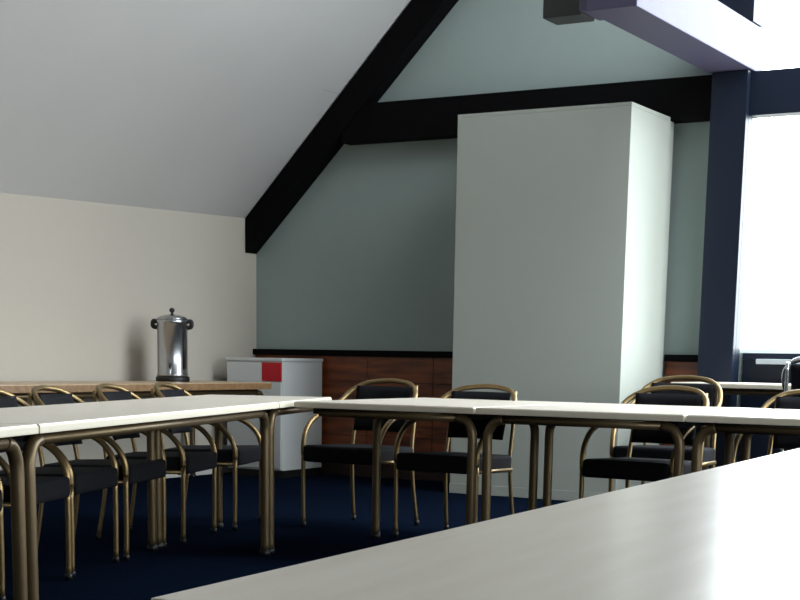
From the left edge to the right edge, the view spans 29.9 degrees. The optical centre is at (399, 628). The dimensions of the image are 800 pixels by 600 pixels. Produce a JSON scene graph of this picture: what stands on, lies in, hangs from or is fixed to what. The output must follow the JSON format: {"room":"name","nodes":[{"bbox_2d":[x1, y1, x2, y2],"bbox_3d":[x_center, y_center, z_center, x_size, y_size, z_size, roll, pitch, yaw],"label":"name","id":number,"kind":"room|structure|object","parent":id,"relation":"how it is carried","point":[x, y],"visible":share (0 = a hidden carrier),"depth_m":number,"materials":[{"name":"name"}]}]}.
{"room":"conference room","nodes":[
{"label":"conference room","id":0,"kind":"room"},
{"bbox_2d":[0,193,255,469],"bbox_3d":[-4.448,-1.507,7.383,0.200,2.115,12.820,7,12,30],"label":"wall","id":1,"kind":"structure","parent":0,"point":[83,284],"depth_m":11.02,"materials":[{"name":"white paint"}]},
{"bbox_2d":[166,466,231,477],"bbox_3d":[-4.426,-0.493,7.414,0.018,0.110,12.600,7,12,30],"label":"baseboard","id":2,"kind":"structure","parent":1,"relation":"attached to","point":[226,469],"depth_m":12.14,"materials":[{"name":"grey paint"}]},
{"bbox_2d":[0,0,411,217],"bbox_3d":[-2.402,-4.449,5.591,5.130,5.440,12.920,7,12,30],"label":"ceiling","id":3,"kind":"structure","parent":0,"point":[194,106],"depth_m":10.35,"materials":[{"name":"white paint"}]},
{"bbox_2d":[3,472,568,599],"bbox_3d":[-0.480,0.100,5.141,9.600,0.120,13.000,7,12,30],"label":"floor","id":4,"kind":"structure","parent":0,"point":[206,558],"depth_m":8.31,"materials":[{"name":"blue carpet"}]},
{"bbox_2d":[0,478,5,599],"bbox_3d":[-1.832,-0.463,5.541,0.558,0.801,0.545,3,10,11],"label":"chair","id":5,"kind":"object","parent":4,"relation":"on","point":[2,555],"visible":1,"depth_m":5.76,"materials":[{"name":"brown metal"}]},
{"bbox_2d":[0,423,38,599],"bbox_3d":[-1.618,-0.147,3.983,0.700,0.740,1.590,3,10,11],"label":"conference table","id":6,"kind":"object","parent":4,"relation":"on","point":[13,451],"visible":1,"depth_m":4.62,"materials":[{"name":"gold metal"}]},
{"bbox_2d":[0,444,72,580],"bbox_3d":[-1.708,-0.571,6.149,0.558,0.801,0.545,3,10,11],"label":"chair","id":7,"kind":"object","parent":4,"relation":"on","point":[48,488],"visible":0.52,"depth_m":6.25,"materials":[{"name":"brown metal"}]},
{"bbox_2d":[0,389,118,577],"bbox_3d":[-1.613,-0.671,6.713,0.558,0.801,0.545,3,10,11],"label":"chair","id":8,"kind":"object","parent":4,"relation":"on","point":[83,479],"visible":0.47,"depth_m":6.74,"materials":[{"name":"brown metal"}]},
{"bbox_2d":[27,385,166,560],"bbox_3d":[-1.478,-0.770,7.269,0.558,0.801,0.545,3,10,11],"label":"chair","id":9,"kind":"object","parent":4,"relation":"on","point":[130,471],"visible":0.55,"depth_m":7.15,"materials":[{"name":"brown metal"}]},
{"bbox_2d":[0,380,271,477],"bbox_3d":[-2.471,-1.212,9.747,0.800,0.757,4.500,7,12,30],"label":"serving table","id":10,"kind":"object","parent":4,"relation":"on","point":[81,389],"visible":0.41,"depth_m":10.34,"materials":[{"name":"brown wood"}]},
{"bbox_2d":[150,308,193,381],"bbox_3d":[-1.680,-2.099,11.094,0.250,0.537,0.262,-9,14,-43],"label":"urn","id":11,"kind":"object","parent":10,"relation":"on","point":[172,341],"visible":1,"depth_m":11.02,"materials":[{"name":"silver metal"}]},
{"bbox_2d":[168,364,171,374],"bbox_3d":[-1.684,-1.899,10.992,0.055,0.084,0.073,7,12,30],"label":"tap","id":12,"kind":"object","parent":11,"relation":"on","point":[169,365],"depth_m":10.97,"materials":[{"name":"silver metal"}]},
{"bbox_2d":[0,399,278,599],"bbox_3d":[-1.194,-0.514,6.054,0.700,0.740,2.680,3,10,11],"label":"conference table","id":13,"kind":"object","parent":4,"relation":"on","point":[57,423],"visible":0.93,"depth_m":5.73,"materials":[{"name":"beige laminate"}]},
{"bbox_2d":[93,383,216,543],"bbox_3d":[-1.305,-0.884,7.917,0.558,0.801,0.545,3,10,11],"label":"chair","id":14,"kind":"object","parent":4,"relation":"on","point":[182,463],"visible":0.66,"depth_m":7.81,"materials":[{"name":"brown metal"}]},
{"bbox_2d":[151,382,260,529],"bbox_3d":[-1.111,-0.998,8.562,0.558,0.801,0.545,3,10,11],"label":"chair","id":15,"kind":"object","parent":4,"relation":"on","point":[234,455],"visible":0.43,"depth_m":8.40,"materials":[{"name":"brown metal"}]},
{"bbox_2d":[148,394,331,553],"bbox_3d":[-0.825,-0.835,7.859,0.700,0.740,1.040,3,10,11],"label":"conference table","id":16,"kind":"object","parent":4,"relation":"on","point":[286,403],"visible":0.46,"depth_m":7.48,"materials":[{"name":"beige laminate"}]},
{"bbox_2d":[226,357,322,477],"bbox_3d":[-1.022,-1.716,12.156,0.550,0.940,0.611,7,12,30],"label":"storage cabinet","id":17,"kind":"object","parent":4,"relation":"on","point":[287,376],"visible":0.67,"depth_m":11.95,"materials":[{"name":"white ceramic"}]},
{"bbox_2d":[226,357,322,361],"bbox_3d":[-1.008,-2.168,12.086,0.550,0.025,0.585,7,12,30],"label":"countertop","id":18,"kind":"structure","parent":17,"relation":"on","point":[227,358],"depth_m":11.88,"materials":[{"name":"white ceramic"}]},
{"bbox_2d":[301,378,418,526],"bbox_3d":[-0.199,-1.006,8.586,0.545,0.840,0.558,7,12,31],"label":"chair","id":19,"kind":"object","parent":4,"relation":"on","point":[353,454],"visible":0.63,"depth_m":8.57,"materials":[{"name":"black fabric"}]},
{"bbox_2d":[294,398,579,537],"bbox_3d":[0.228,-0.795,7.735,1.000,0.740,1.280,7,12,30],"label":"conference table","id":20,"kind":"object","parent":4,"relation":"on","point":[461,411],"visible":0.73,"depth_m":7.29,"materials":[{"name":"gold metal"}]},
{"bbox_2d":[393,384,516,536],"bbox_3d":[0.331,-0.910,8.141,0.545,0.825,0.558,8,12,33],"label":"chair","id":21,"kind":"object","parent":4,"relation":"on","point":[445,462],"visible":0.67,"depth_m":8.12,"materials":[{"name":"black fabric"}]},
{"bbox_2d":[151,448,799,599],"bbox_3d":[0.994,0.077,2.984,0.850,0.740,3.900,6,11,25],"label":"conference table","id":22,"kind":"object","parent":4,"relation":"on","point":[731,531],"visible":1,"depth_m":1.73,"materials":[{"name":"beige laminate"}]},
{"bbox_2d":[449,102,673,500],"bbox_3d":[1.134,-2.266,10.658,1.296,2.625,0.783,7,12,30],"label":"boxed column","id":23,"kind":"structure","parent":4,"relation":"on","point":[563,213],"depth_m":10.27,"materials":[{"name":"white paint"}]},
{"bbox_2d":[476,403,768,521],"bbox_3d":[1.097,-0.689,7.231,1.000,0.740,1.280,7,12,30],"label":"conference table","id":24,"kind":"object","parent":4,"relation":"on","point":[665,418],"visible":0.57,"depth_m":6.81,"materials":[{"name":"beige laminate"}]},
{"bbox_2d":[579,385,708,498],"bbox_3d":[1.288,-0.834,7.767,0.545,0.840,0.558,8,12,34],"label":"chair","id":25,"kind":"object","parent":4,"relation":"on","point":[628,468],"visible":0.46,"depth_m":7.71,"materials":[{"name":"black fabric"}]},
{"bbox_2d":[608,375,722,491],"bbox_3d":[1.533,-0.994,8.542,0.545,0.887,0.558,6,12,27],"label":"chair","id":26,"kind":"object","parent":4,"relation":"on","point":[638,451],"visible":0.38,"depth_m":8.50,"materials":[{"name":"brown metal"}]},
{"bbox_2d":[694,70,752,468],"bbox_3d":[2.228,-2.329,10.377,0.250,2.885,0.144,7,12,30],"label":"timber post","id":27,"kind":"object","parent":4,"relation":"on","point":[730,133],"visible":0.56,"depth_m":10.25,"materials":[{"name":"wood"}]},
{"bbox_2d":[543,0,761,73],"bbox_3d":[1.614,-3.769,9.336,0.602,0.288,2.210,7,12,30],"label":"beam","id":28,"kind":"structure","parent":27,"relation":"on","point":[708,35],"depth_m":9.09,"materials":[{"name":"white paint"}]},
{"bbox_2d":[718,0,763,26],"bbox_3d":[2.292,-5.386,9.847,0.280,2.710,0.196,7,12,30],"label":"post","id":29,"kind":"object","parent":28,"relation":"on","point":[752,10],"visible":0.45,"depth_m":9.97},
{"bbox_2d":[671,382,790,470],"bbox_3d":[3.020,-1.122,9.550,2.500,0.830,0.740,7,12,30],"label":"table","id":30,"kind":"object","parent":4,"relation":"on","point":[728,388],"visible":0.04,"depth_m":9.58,"materials":[{"name":"beige laminate"}]},
{"bbox_2d":[686,409,799,472],"bbox_3d":[1.983,-0.582,6.716,1.040,0.740,1.280,7,12,30],"label":"conference table","id":31,"kind":"object","parent":4,"relation":"on","point":[768,421],"visible":0.64,"depth_m":6.34,"materials":[{"name":"beige laminate"}]},
{"bbox_2d":[733,389,799,462],"bbox_3d":[1.971,-0.763,7.440,0.545,0.840,0.558,7,12,30],"label":"chair","id":32,"kind":"object","parent":4,"relation":"on","point":[782,401],"visible":0.3,"depth_m":7.61,"materials":[{"name":"brown metal"}]},
{"bbox_2d":[780,357,799,451],"bbox_3d":[2.588,-1.146,9.123,0.545,1.014,0.558,7,12,30],"label":"chair","id":33,"kind":"object","parent":4,"relation":"on","point":[795,368],"visible":0.38,"depth_m":8.96,"materials":[{"name":"silver metal"}]},
{"bbox_2d":[256,0,769,462],"bbox_3d":[2.844,-4.167,9.973,9.200,6.665,0.220,7,12,30],"label":"wall","id":34,"kind":"structure","parent":0,"point":[365,258],"depth_m":11.60,"materials":[{"name":"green paint"}]},
{"bbox_2d":[245,0,458,253],"bbox_3d":[0.544,-4.991,10.990,4.045,4.280,0.158,7,12,30],"label":"rafter","id":35,"kind":"object","parent":34,"relation":"attached to","point":[420,19],"visible":1,"depth_m":11.66,"materials":[{"name":"black wood"}]},
{"bbox_2d":[253,349,452,357],"bbox_3d":[-0.218,-2.200,11.989,2.330,0.047,0.055,7,12,30],"label":"trim","id":36,"kind":"structure","parent":34,"relation":"attached to","point":[444,354],"depth_m":12.04,"materials":[{"name":"black wood"}]},
{"bbox_2d":[255,354,452,465],"bbox_3d":[-0.216,-1.753,12.085,2.330,0.865,0.020,7,12,30],"label":"wainscot","id":37,"kind":"object","parent":34,"relation":"attached to","point":[432,375],"depth_m":11.98,"materials":[{"name":"red wood"}]},
{"bbox_2d":[319,463,449,481],"bbox_3d":[2.739,-0.919,10.451,9.180,0.100,0.018,7,12,30],"label":"baseboard","id":38,"kind":"structure","parent":34,"relation":"attached to","point":[326,468],"depth_m":12.12,"materials":[{"name":"brown"}]},
{"bbox_2d":[341,75,711,144],"bbox_3d":[0.928,-3.781,10.978,3.140,0.285,0.138,7,12,30],"label":"tie beam","id":39,"kind":"structure","parent":34,"relation":"attached to","point":[682,99],"depth_m":10.96,"materials":[{"name":"black wood"}]},
{"bbox_2d":[662,361,697,446],"bbox_3d":[2.024,-1.481,10.784,0.280,0.865,0.020,7,12,30],"label":"wainscot","id":40,"kind":"structure","parent":34,"relation":"attached to","point":[673,368],"depth_m":10.72,"materials":[{"name":"red wood"}]},
{"bbox_2d":[664,354,697,361],"bbox_3d":[2.027,-1.927,10.685,0.290,0.047,0.055,7,12,30],"label":"trim","id":41,"kind":"structure","parent":34,"relation":"attached to","point":[690,358],"depth_m":10.67,"materials":[{"name":"black wood"}]},
{"bbox_2d":[737,360,790,461],"bbox_3d":[4.544,-1.185,9.318,5.000,0.885,0.020,7,12,30],"label":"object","id":42,"kind":"structure","parent":34,"relation":"attached to","point":[752,372],"depth_m":10.47,"materials":[{"name":"black"}]},
{"bbox_2d":[760,0,769,70],"bbox_3d":[3.516,-4.316,9.526,2.430,1.360,0.070,7,12,30],"label":"window","id":43,"kind":"structure","parent":34,"relation":"in","point":[764,27],"depth_m":10.18,"materials":[{"name":"white paint"}]},
{"bbox_2d":[740,118,799,353],"bbox_3d":[4.412,-2.507,9.296,4.680,1.630,0.070,7,12,30],"label":"window","id":44,"kind":"structure","parent":34,"relation":"in","point":[742,350],"depth_m":10.45,"materials":[{"name":"white paint"}]},
{"bbox_2d":[743,353,799,359],"bbox_3d":[4.549,-1.642,9.232,5.000,0.045,0.030,7,12,30],"label":"trim","id":45,"kind":"structure","parent":34,"relation":"attached to","point":[746,356],"depth_m":10.37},
{"bbox_2d":[748,67,799,118],"bbox_3d":[3.973,-3.411,9.210,3.938,0.285,0.138,7,12,30],"label":"header beam","id":46,"kind":"structure","parent":34,"relation":"attached to","point":[776,92],"depth_m":9.99,"materials":[{"name":"wood"}]},
{"bbox_2d":[756,359,799,364],"bbox_3d":[4.569,-1.590,9.146,4.870,0.035,0.110,7,12,30],"label":"trim","id":47,"kind":"structure","parent":34,"relation":"attached to","point":[758,361],"depth_m":10.26,"materials":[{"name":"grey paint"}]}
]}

